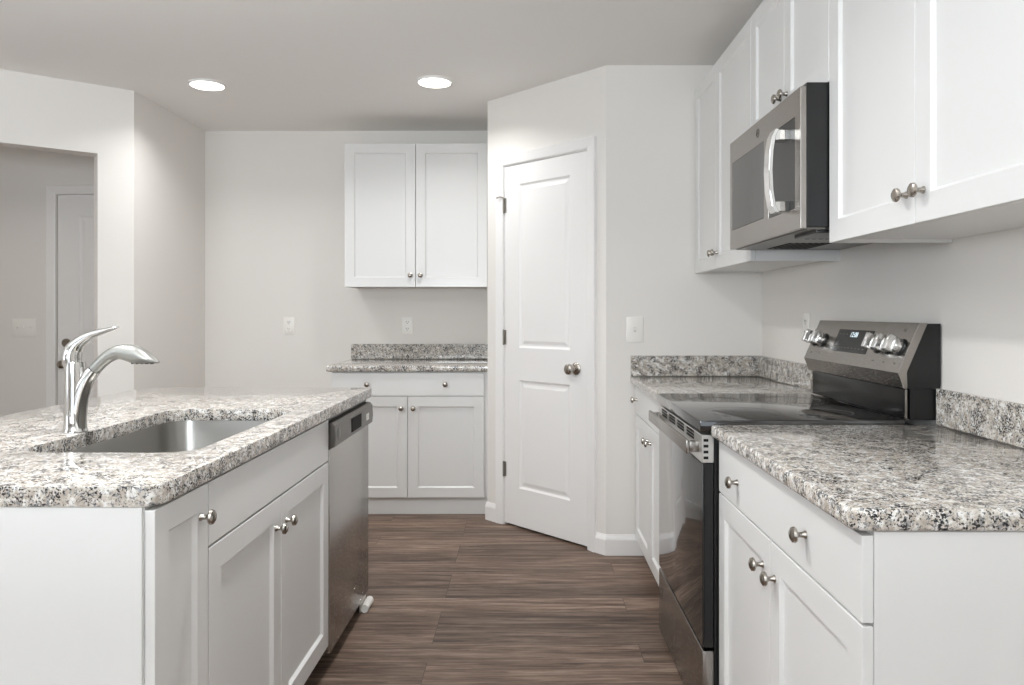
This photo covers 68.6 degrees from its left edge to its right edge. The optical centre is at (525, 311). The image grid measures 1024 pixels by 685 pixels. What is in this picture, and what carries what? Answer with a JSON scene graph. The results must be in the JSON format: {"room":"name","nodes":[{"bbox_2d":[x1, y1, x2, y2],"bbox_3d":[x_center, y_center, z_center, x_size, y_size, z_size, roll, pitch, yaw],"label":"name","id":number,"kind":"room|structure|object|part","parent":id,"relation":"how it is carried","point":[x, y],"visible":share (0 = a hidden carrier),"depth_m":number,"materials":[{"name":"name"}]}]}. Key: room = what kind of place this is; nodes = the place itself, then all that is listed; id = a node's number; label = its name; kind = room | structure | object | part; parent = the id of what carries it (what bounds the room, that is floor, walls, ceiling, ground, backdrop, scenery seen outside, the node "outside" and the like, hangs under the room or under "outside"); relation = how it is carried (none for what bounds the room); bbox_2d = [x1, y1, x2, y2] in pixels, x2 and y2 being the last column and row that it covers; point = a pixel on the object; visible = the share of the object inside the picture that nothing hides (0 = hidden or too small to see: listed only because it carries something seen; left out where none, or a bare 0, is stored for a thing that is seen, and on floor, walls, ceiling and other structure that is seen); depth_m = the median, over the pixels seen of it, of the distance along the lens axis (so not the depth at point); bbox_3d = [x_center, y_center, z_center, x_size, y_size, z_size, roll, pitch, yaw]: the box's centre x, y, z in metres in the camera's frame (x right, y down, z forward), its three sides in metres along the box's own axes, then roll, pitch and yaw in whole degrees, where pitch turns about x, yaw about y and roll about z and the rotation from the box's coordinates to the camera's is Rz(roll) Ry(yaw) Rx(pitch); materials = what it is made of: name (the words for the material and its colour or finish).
{"room":"kitchen","nodes":[
{"label":"kitchen","id":0,"kind":"room"},
{"bbox_2d":[0,69,133,397],"bbox_3d":[-3.137,-0.010,3.643,2.200,2.500,0.120,0,0,-38],"label":"wall","id":1,"kind":"structure","parent":0,"point":[38,113],"depth_m":4.18,"materials":[{"name":"white paint"}]},
{"bbox_2d":[134,91,204,389],"bbox_3d":[-2.289,-0.010,4.747,0.110,2.500,0.946,0,0,0],"label":"wall","id":2,"kind":"structure","parent":0,"point":[169,150],"depth_m":4.67,"materials":[{"name":"white paint"}]},
{"bbox_2d":[0,387,371,506],"bbox_3d":[-1.161,0.345,2.322,0.974,0.038,1.841,0,0,1],"label":"countertop","id":3,"kind":"structure","parent":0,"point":[36,470],"depth_m":1.93,"materials":[{"name":"stone"}]},
{"bbox_2d":[61,326,159,432],"bbox_3d":[-1.129,0.182,2.040,0.260,0.288,0.061,0,0,0],"label":"kitchen faucet","id":4,"kind":"object","parent":3,"relation":"on","point":[79,380],"visible":1,"depth_m":2.02,"materials":[{"name":"silver metal"}]},
{"bbox_3d":[-1.206,0.236,2.040,0.089,0.179,0.053,0,0,0],"label":"spout","id":5,"kind":"part","parent":4,"relation":"part of","materials":[{"name":"silver metal"}]},
{"bbox_3d":[-1.184,0.093,2.040,0.151,0.110,0.052,0,0,0],"label":"lever","id":6,"kind":"part","parent":4,"relation":"part of","materials":[{"name":"silver metal"}]},
{"bbox_2d":[65,420,266,452],"bbox_3d":[-0.981,0.465,2.126,0.466,0.202,0.822,0,0,1],"label":"sink","id":7,"kind":"object","parent":3,"relation":"in","point":[176,436],"visible":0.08,"depth_m":2.49,"materials":[{"name":"silver metal"}]},
{"bbox_2d":[0,131,487,415],"bbox_3d":[-2.350,-0.010,5.280,4.500,2.500,0.120,0,0,0],"label":"wall","id":8,"kind":"structure","parent":0,"point":[275,200],"depth_m":5.22,"materials":[{"name":"white paint"}]},
{"bbox_2d":[12,319,35,336],"bbox_3d":[-3.490,0.110,5.212,0.168,0.126,0.016,0,0,0],"label":"light switch","id":9,"kind":"object","parent":8,"relation":"attached to","point":[20,327],"visible":1,"depth_m":5.21,"materials":[{"name":"white plastic"}]},
{"bbox_2d":[46,185,93,406],"bbox_3d":[-2.870,0.179,5.211,0.924,2.122,0.018,0,0,0],"label":"trim","id":10,"kind":"structure","parent":8,"relation":"attached to","point":[51,190],"depth_m":5.21,"materials":[{"name":"white paint"}]},
{"bbox_2d":[57,195,93,404],"bbox_3d":[-2.870,0.207,5.214,0.792,2.042,0.112,0,0,0],"label":"door","id":11,"kind":"structure","parent":8,"relation":"in","point":[75,212],"depth_m":5.23,"materials":[{"name":"white paint"}]},
{"bbox_3d":[-3.205,0.362,5.195,0.066,0.066,0.074,0,0,0],"label":"knob","id":12,"kind":"part","parent":11,"relation":"part of","materials":[{"name":"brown metal"}]},
{"bbox_2d":[284,317,293,333],"bbox_3d":[-1.649,0.095,5.216,0.074,0.118,0.008,0,0,0],"label":"outlet","id":13,"kind":"object","parent":8,"relation":"attached to","point":[288,321],"visible":1,"depth_m":5.21,"materials":[{"name":"white plastic"}]},
{"bbox_2d":[402,317,412,333],"bbox_3d":[-0.825,0.095,5.216,0.074,0.118,0.008,0,0,0],"label":"outlet","id":14,"kind":"object","parent":8,"relation":"attached to","point":[407,322],"visible":1,"depth_m":5.21,"materials":[{"name":"white plastic"}]},
{"bbox_2d":[345,143,487,288],"bbox_3d":[-0.704,-0.627,5.018,0.938,0.930,0.402,0,0,0],"label":"upper cabinet","id":15,"kind":"object","parent":8,"relation":"attached to","point":[416,215],"visible":0.99,"depth_m":4.86,"materials":[{"name":"white paint"}]},
{"bbox_3d":[-0.945,-0.626,4.860,0.457,0.928,0.020,0,0,0],"label":"door","id":16,"kind":"part","parent":15,"relation":"part of","materials":[{"name":"white paint"}]},
{"bbox_3d":[-0.482,-0.626,4.860,0.462,0.928,0.020,0,0,0],"label":"door","id":17,"kind":"part","parent":15,"relation":"part of","materials":[{"name":"white paint"}]},
{"bbox_2d":[351,344,487,358],"bbox_3d":[-0.723,0.274,5.208,0.980,0.104,0.020,0,0,0],"label":"backsplash","id":18,"kind":"structure","parent":8,"relation":"attached to","point":[358,351],"depth_m":5.20,"materials":[{"name":"stone"}]},
{"bbox_2d":[0,0,762,130],"bbox_3d":[-1.700,-1.310,1.005,6.100,0.100,8.710,0,0,0],"label":"ceiling","id":19,"kind":"structure","parent":0,"point":[283,65],"depth_m":3.61,"materials":[{"name":"white paint"}]},
{"bbox_2d":[188,78,225,90],"bbox_3d":[-1.760,-1.251,4.140,0.194,0.016,0.194,0,0,0],"label":"recessed light","id":20,"kind":"object","parent":19,"relation":"in","point":[199,83],"visible":1,"depth_m":4.11,"materials":[{"name":"white paint"}]},
{"bbox_2d":[190,81,223,90],"bbox_3d":[-1.760,-1.250,4.140,0.174,0.015,0.174,0,0,0],"label":"diffuser","id":21,"kind":"object","parent":20,"relation":"attached to","point":[203,85],"depth_m":4.12,"materials":[{"name":"white plastic"}]},
{"bbox_2d":[417,75,451,87],"bbox_3d":[-0.498,-1.251,4.088,0.194,0.016,0.194,0,0,0],"label":"recessed light","id":22,"kind":"object","parent":19,"relation":"in","point":[431,81],"visible":1,"depth_m":4.05,"materials":[{"name":"white paint"}]},
{"bbox_2d":[304,514,682,684],"bbox_3d":[-1.700,1.290,1.005,6.100,0.100,8.710,0,0,0],"label":"floor","id":23,"kind":"structure","parent":0,"point":[460,599],"depth_m":3.07,"materials":[{"name":"brown wood"}]},
{"bbox_2d":[0,507,142,684],"bbox_3d":[-1.154,0.802,2.312,0.899,0.876,1.817,0,0,1],"label":"island end panel","id":24,"kind":"object","parent":23,"relation":"on","point":[71,578],"visible":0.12,"depth_m":1.40,"materials":[{"name":"white paint"}]},
{"bbox_2d":[143,483,216,684],"bbox_3d":[-0.987,0.802,1.524,0.652,0.876,0.231,0,0,1],"label":"base cabinet","id":25,"kind":"object","parent":23,"relation":"on","point":[175,531],"visible":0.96,"depth_m":1.50,"materials":[{"name":"white paint"}]},
{"bbox_3d":[-0.676,0.436,1.595,0.032,0.032,0.032,0,0,1],"label":"knob","id":26,"kind":"part","parent":25,"relation":"part of","materials":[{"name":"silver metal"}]},
{"bbox_2d":[205,420,327,684],"bbox_3d":[-0.980,0.802,2.115,0.652,0.876,0.946,0,0,1],"label":"base cabinet","id":27,"kind":"object","parent":23,"relation":"on","point":[268,537],"visible":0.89,"depth_m":2.03,"materials":[{"name":"white paint"}]},
{"bbox_3d":[-0.699,0.832,1.871,0.020,0.632,0.464,0,0,1],"label":"door","id":28,"kind":"part","parent":27,"relation":"part of","materials":[{"name":"white paint"}]},
{"bbox_3d":[-0.696,0.442,2.110,0.020,0.139,0.943,0,0,1],"label":"false drawer","id":29,"kind":"part","parent":27,"relation":"part of","materials":[{"name":"white paint"}]},
{"bbox_3d":[-0.670,0.594,2.058,0.032,0.032,0.032,0,0,1],"label":"knob","id":30,"kind":"part","parent":27,"relation":"part of","materials":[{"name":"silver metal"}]},
{"bbox_3d":[-0.669,0.594,2.142,0.032,0.032,0.032,0,0,1],"label":"knob","id":31,"kind":"part","parent":27,"relation":"part of","materials":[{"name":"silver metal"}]},
{"bbox_3d":[-0.693,0.832,2.344,0.020,0.632,0.476,0,0,1],"label":"door","id":32,"kind":"part","parent":27,"relation":"part of","materials":[{"name":"white paint"}]},
{"bbox_2d":[323,400,372,653],"bbox_3d":[-0.965,0.804,2.896,0.623,0.872,0.600,0,0,1],"label":"dishwasher","id":33,"kind":"object","parent":23,"relation":"on","point":[347,461],"visible":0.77,"depth_m":2.83,"materials":[{"name":"silver metal"}]},
{"bbox_3d":[-0.688,0.427,2.893,0.068,0.094,0.600,0,0,1],"label":"control panel","id":34,"kind":"part","parent":33,"relation":"part of","materials":[{"name":"grey metal"}]},
{"bbox_2d":[359,594,373,612],"bbox_3d":[-0.667,1.214,3.139,0.038,0.052,0.100,0,0,1],"label":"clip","id":35,"kind":"object","parent":23,"relation":"on","point":[365,604],"visible":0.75,"depth_m":3.11,"materials":[{"name":"white plastic"}]},
{"bbox_2d":[332,371,487,513],"bbox_3d":[-0.712,0.802,4.878,0.954,0.876,0.674,0,0,0],"label":"base cabinet","id":36,"kind":"object","parent":23,"relation":"on","point":[428,431],"visible":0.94,"depth_m":4.58,"materials":[{"name":"white paint"}]},
{"bbox_3d":[-0.955,0.824,4.583,0.462,0.616,0.020,0,0,0],"label":"door","id":37,"kind":"part","parent":36,"relation":"part of","materials":[{"name":"white paint"}]},
{"bbox_2d":[326,344,487,371],"bbox_3d":[-0.725,0.293,4.887,0.985,0.142,0.662,0,0,0],"label":"countertop","id":38,"kind":"structure","parent":36,"relation":"on","point":[364,357],"depth_m":5.20,"materials":[{"name":"stone"}]},
{"bbox_3d":[-0.721,0.442,4.583,0.930,0.139,0.020,0,0,0],"label":"drawer","id":39,"kind":"part","parent":36,"relation":"part of","materials":[{"name":"white paint"}]},
{"bbox_3d":[-0.488,0.824,4.583,0.464,0.616,0.020,0,0,0],"label":"door","id":40,"kind":"part","parent":36,"relation":"part of","materials":[{"name":"white paint"}]},
{"bbox_2d":[630,386,660,585],"bbox_3d":[0.862,0.802,3.363,0.678,0.876,0.928,0,0,0],"label":"base cabinet","id":41,"kind":"object","parent":23,"relation":"on","point":[646,432],"visible":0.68,"depth_m":3.43,"materials":[{"name":"white paint"}]},
{"bbox_3d":[0.565,0.832,3.593,0.020,0.632,0.440,0,0,0],"label":"door","id":42,"kind":"part","parent":41,"relation":"part of","materials":[{"name":"white paint"}]},
{"bbox_3d":[0.539,0.586,3.334,0.032,0.032,0.032,0,0,0],"label":"knob","id":43,"kind":"part","parent":41,"relation":"part of","materials":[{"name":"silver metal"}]},
{"bbox_3d":[0.565,0.442,3.357,0.020,0.139,0.911,0,0,0],"label":"drawer","id":44,"kind":"part","parent":41,"relation":"part of","materials":[{"name":"white paint"}]},
{"bbox_3d":[0.565,0.832,3.135,0.020,0.632,0.467,0,0,0],"label":"door","id":45,"kind":"part","parent":41,"relation":"part of","materials":[{"name":"white paint"}]},
{"bbox_2d":[630,356,836,400],"bbox_3d":[0.867,0.293,3.363,0.669,0.142,0.930,0,0,0],"label":"countertop","id":46,"kind":"structure","parent":41,"relation":"on","point":[654,375],"depth_m":3.65,"materials":[{"name":"stone"}]},
{"bbox_2d":[649,320,939,684],"bbox_3d":[0.835,0.636,2.530,0.726,1.208,0.731,0,0,0],"label":"range","id":47,"kind":"object","parent":23,"relation":"on","point":[890,368],"visible":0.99,"depth_m":2.33,"materials":[{"name":"black metal"}]},
{"bbox_3d":[0.492,0.398,2.551,0.040,0.040,0.677,0,0,0],"label":"handle","id":48,"kind":"part","parent":47,"relation":"part of","materials":[{"name":"silver metal"}]},
{"bbox_3d":[0.515,0.708,2.537,0.004,0.532,0.709,0,0,0],"label":"door glass","id":49,"kind":"part","parent":47,"relation":"part of","materials":[{"name":"black glass"}]},
{"bbox_3d":[0.529,1.102,2.537,0.033,0.232,0.713,0,0,0],"label":"storage drawer","id":50,"kind":"part","parent":47,"relation":"part of","materials":[{"name":"silver metal"}]},
{"bbox_3d":[0.529,0.398,2.537,0.035,0.080,0.713,0,0,0],"label":"door rail","id":51,"kind":"part","parent":47,"relation":"part of","materials":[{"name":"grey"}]},
{"bbox_3d":[0.532,0.708,2.537,0.028,0.536,0.713,0,0,0],"label":"oven door","id":52,"kind":"part","parent":47,"relation":"part of","materials":[{"name":"black ceramic"}]},
{"bbox_2d":[657,393,904,430],"bbox_3d":[0.802,0.330,2.535,0.595,0.033,0.721,0,0,0],"label":"cooktop","id":53,"kind":"object","parent":47,"relation":"in","point":[696,411],"depth_m":2.41,"materials":[{"name":"grey glass"}]},
{"bbox_3d":[1.102,0.104,2.775,0.025,0.051,0.054,0,0,0],"label":"burner knob","id":54,"kind":"part","parent":47,"relation":"part of","materials":[{"name":"silver metal"}]},
{"bbox_3d":[1.116,0.127,2.530,0.086,0.190,0.730,0,0,0],"label":"control panel","id":55,"kind":"part","parent":47,"relation":"part of","materials":[{"name":"silver metal"}]},
{"bbox_3d":[1.102,0.104,2.207,0.025,0.051,0.054,0,0,0],"label":"burner knob","id":56,"kind":"part","parent":47,"relation":"part of","materials":[{"name":"silver metal"}]},
{"bbox_3d":[1.107,0.270,2.184,0.005,0.088,0.004,0,0,0],"label":"riser trim","id":57,"kind":"part","parent":47,"relation":"part of","materials":[{"name":"silver metal"}]},
{"bbox_2d":[719,441,1023,684],"bbox_3d":[0.863,0.802,1.708,0.674,0.876,0.927,0,0,0],"label":"base cabinet","id":58,"kind":"object","parent":23,"relation":"on","point":[806,597],"visible":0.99,"depth_m":1.29,"materials":[{"name":"white paint"}]},
{"bbox_3d":[0.542,0.450,1.978,0.032,0.032,0.032,0,0,0],"label":"knob","id":59,"kind":"part","parent":58,"relation":"part of","materials":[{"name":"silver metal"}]},
{"bbox_3d":[0.568,0.835,1.943,0.020,0.626,0.452,0,0,0],"label":"door","id":60,"kind":"part","parent":58,"relation":"part of","materials":[{"name":"white paint"}]},
{"bbox_3d":[0.542,0.594,1.766,0.032,0.032,0.032,0,0,0],"label":"knob","id":61,"kind":"part","parent":58,"relation":"part of","materials":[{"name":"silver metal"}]},
{"bbox_3d":[0.542,0.598,1.681,0.032,0.032,0.032,0,0,0],"label":"knob","id":62,"kind":"part","parent":58,"relation":"part of","materials":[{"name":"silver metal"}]},
{"bbox_3d":[0.568,0.445,1.707,0.020,0.146,0.924,0,0,0],"label":"drawer","id":63,"kind":"part","parent":58,"relation":"part of","materials":[{"name":"white paint"}]},
{"bbox_3d":[0.542,0.444,1.495,0.032,0.032,0.032,0,0,0],"label":"knob","id":64,"kind":"part","parent":58,"relation":"part of","materials":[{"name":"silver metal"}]},
{"bbox_3d":[0.568,0.835,1.480,0.020,0.626,0.468,0,0,0],"label":"door","id":65,"kind":"part","parent":58,"relation":"part of","materials":[{"name":"white paint"}]},
{"bbox_2d":[711,389,1023,530],"bbox_3d":[0.870,0.293,1.704,0.665,0.142,0.937,0,0,0],"label":"countertop","id":66,"kind":"structure","parent":58,"relation":"on","point":[964,471],"depth_m":1.60,"materials":[{"name":"stone"}]},
{"bbox_2d":[488,66,605,533],"bbox_3d":[0.130,-0.010,4.199,0.112,2.500,0.919,0,0,-44],"label":"wall","id":67,"kind":"structure","parent":0,"point":[571,108],"depth_m":4.10,"materials":[{"name":"white paint"}]},
{"bbox_2d":[496,149,586,545],"bbox_3d":[0.097,0.194,4.175,0.170,2.092,0.684,0,0,-44],"label":"door","id":68,"kind":"structure","parent":67,"relation":"in","point":[545,199],"depth_m":4.14,"materials":[{"name":"white paint"}]},
{"bbox_3d":[0.240,0.302,3.958,0.074,0.066,0.066,0,0,-44],"label":"knob","id":69,"kind":"part","parent":68,"relation":"part of","materials":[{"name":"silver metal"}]},
{"bbox_2d":[496,136,596,551],"bbox_3d":[0.091,0.165,4.146,0.018,2.150,0.766,0,0,-44],"label":"trim","id":70,"kind":"structure","parent":67,"relation":"attached to","point":[589,143],"depth_m":3.90,"materials":[{"name":"white paint"}]},
{"bbox_2d":[485,502,643,555],"bbox_3d":[0.151,1.188,4.103,1.093,0.104,0.144,0,0,38],"label":"baseboard","id":71,"kind":"structure","parent":67,"relation":"attached to","point":[605,544],"depth_m":3.82,"materials":[{"name":"white paint"}]},
{"bbox_2d":[606,65,761,533],"bbox_3d":[0.806,-0.010,3.885,0.793,2.500,0.110,0,0,0],"label":"wall","id":72,"kind":"structure","parent":0,"point":[651,275],"depth_m":3.83,"materials":[{"name":"white paint"}]},
{"bbox_2d":[626,317,642,341],"bbox_3d":[0.555,0.090,3.821,0.086,0.128,0.016,0,0,0],"label":"light switch","id":73,"kind":"object","parent":72,"relation":"attached to","point":[634,325],"visible":1,"depth_m":3.83,"materials":[{"name":"white plastic"}]},
{"bbox_2d":[631,356,758,375],"bbox_3d":[0.868,0.274,3.818,0.667,0.104,0.020,0,0,0],"label":"backsplash","id":74,"kind":"structure","parent":72,"relation":"attached to","point":[640,365],"depth_m":3.81,"materials":[{"name":"stone"}]},
{"bbox_2d":[762,227,1023,424],"bbox_3d":[1.263,-0.010,1.010,0.120,2.500,8.420,0,0,0],"label":"wall","id":75,"kind":"structure","parent":0,"point":[972,287],"depth_m":2.18,"materials":[{"name":"white paint"}]},
{"bbox_2d":[695,17,839,273],"bbox_3d":[1.015,-0.664,3.349,0.374,0.936,0.955,0,0,0],"label":"upper cabinet","id":76,"kind":"object","parent":75,"relation":"attached to","point":[723,97],"visible":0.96,"depth_m":3.33,"materials":[{"name":"white paint"}]},
{"bbox_3d":[0.870,-0.663,3.611,0.020,0.934,0.412,0,0,0],"label":"door","id":77,"kind":"part","parent":76,"relation":"part of","materials":[{"name":"white paint"}]},
{"bbox_3d":[0.844,-0.268,3.373,0.032,0.032,0.032,0,0,0],"label":"knob","id":78,"kind":"part","parent":76,"relation":"part of","materials":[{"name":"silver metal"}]},
{"bbox_3d":[0.870,-0.663,3.138,0.020,0.934,0.528,0,0,0],"label":"door","id":79,"kind":"part","parent":76,"relation":"part of","materials":[{"name":"white paint"}]},
{"bbox_2d":[759,356,813,390],"bbox_3d":[1.191,0.274,3.353,0.020,0.104,0.907,0,0,0],"label":"backsplash","id":80,"kind":"structure","parent":75,"relation":"attached to","point":[797,374],"depth_m":3.40,"materials":[{"name":"stone"}]},
{"bbox_2d":[751,0,828,126],"bbox_3d":[1.015,-0.894,2.500,0.374,0.476,0.740,0,0,0],"label":"upper cabinet","id":81,"kind":"object","parent":75,"relation":"attached to","point":[790,38],"visible":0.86,"depth_m":2.49,"materials":[{"name":"white paint"}]},
{"bbox_3d":[0.870,-0.893,2.685,0.020,0.474,0.366,0,0,0],"label":"door","id":82,"kind":"part","parent":81,"relation":"part of","materials":[{"name":"white paint"}]},
{"bbox_3d":[0.844,-0.718,2.530,0.032,0.032,0.032,0,0,0],"label":"knob","id":83,"kind":"part","parent":81,"relation":"part of","materials":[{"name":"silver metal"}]},
{"bbox_3d":[0.844,-0.718,2.471,0.032,0.032,0.032,0,0,0],"label":"knob","id":84,"kind":"part","parent":81,"relation":"part of","materials":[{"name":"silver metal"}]},
{"bbox_2d":[730,82,870,249],"bbox_3d":[0.959,-0.440,2.498,0.483,0.428,0.735,0,0,0],"label":"microwave","id":85,"kind":"object","parent":81,"relation":"attached to","point":[779,167],"visible":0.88,"depth_m":2.25,"materials":[{"name":"silver metal"}]},
{"bbox_3d":[0.788,-0.440,2.498,0.017,0.404,0.735,0,0,0],"label":"door","id":86,"kind":"part","parent":85,"relation":"part of","materials":[{"name":"silver metal"}]},
{"bbox_3d":[0.749,-0.418,2.239,0.064,0.247,0.048,0,0,0],"label":"handle","id":87,"kind":"part","parent":85,"relation":"part of","materials":[{"name":"silver metal"}]},
{"bbox_3d":[0.782,-0.433,2.294,0.002,0.263,0.233,0,0,0],"label":"control glass","id":88,"kind":"part","parent":85,"relation":"part of","materials":[{"name":"black"}]},
{"bbox_3d":[0.870,-0.893,2.316,0.020,0.474,0.367,0,0,0],"label":"door","id":89,"kind":"part","parent":81,"relation":"part of","materials":[{"name":"white paint"}]},
{"bbox_2d":[803,313,809,334],"bbox_3d":[1.199,0.065,3.210,0.008,0.118,0.074,0,0,0],"label":"outlet","id":90,"kind":"object","parent":75,"relation":"attached to","point":[806,316],"visible":0.49,"depth_m":3.20,"materials":[{"name":"white plastic"}]},
{"bbox_2d":[829,0,1023,242],"bbox_3d":[1.015,-0.664,1.660,0.374,0.936,0.938,0,0,0],"label":"upper cabinet","id":91,"kind":"object","parent":75,"relation":"attached to","point":[926,97],"visible":1,"depth_m":1.65,"materials":[{"name":"white paint"}]},
{"bbox_3d":[0.870,-0.663,1.893,0.020,0.934,0.468,0,0,0],"label":"door","id":92,"kind":"part","parent":91,"relation":"part of","materials":[{"name":"white paint"}]},
{"bbox_3d":[0.844,-0.264,1.694,0.032,0.032,0.032,0,0,0],"label":"knob","id":93,"kind":"part","parent":91,"relation":"part of","materials":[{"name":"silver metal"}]},
{"bbox_3d":[0.844,-0.264,1.622,0.032,0.032,0.032,0,0,0],"label":"knob","id":94,"kind":"part","parent":91,"relation":"part of","materials":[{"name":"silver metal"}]},
{"bbox_3d":[0.870,-0.663,1.425,0.020,0.934,0.462,0,0,0],"label":"door","id":95,"kind":"part","parent":91,"relation":"part of","materials":[{"name":"white paint"}]},
{"bbox_2d":[936,389,1023,447],"bbox_3d":[1.194,0.274,1.704,0.016,0.104,0.933,0,0,0],"label":"backsplash","id":96,"kind":"structure","parent":75,"relation":"attached to","point":[1002,421],"depth_m":1.95,"materials":[{"name":"stone"}]}
]}

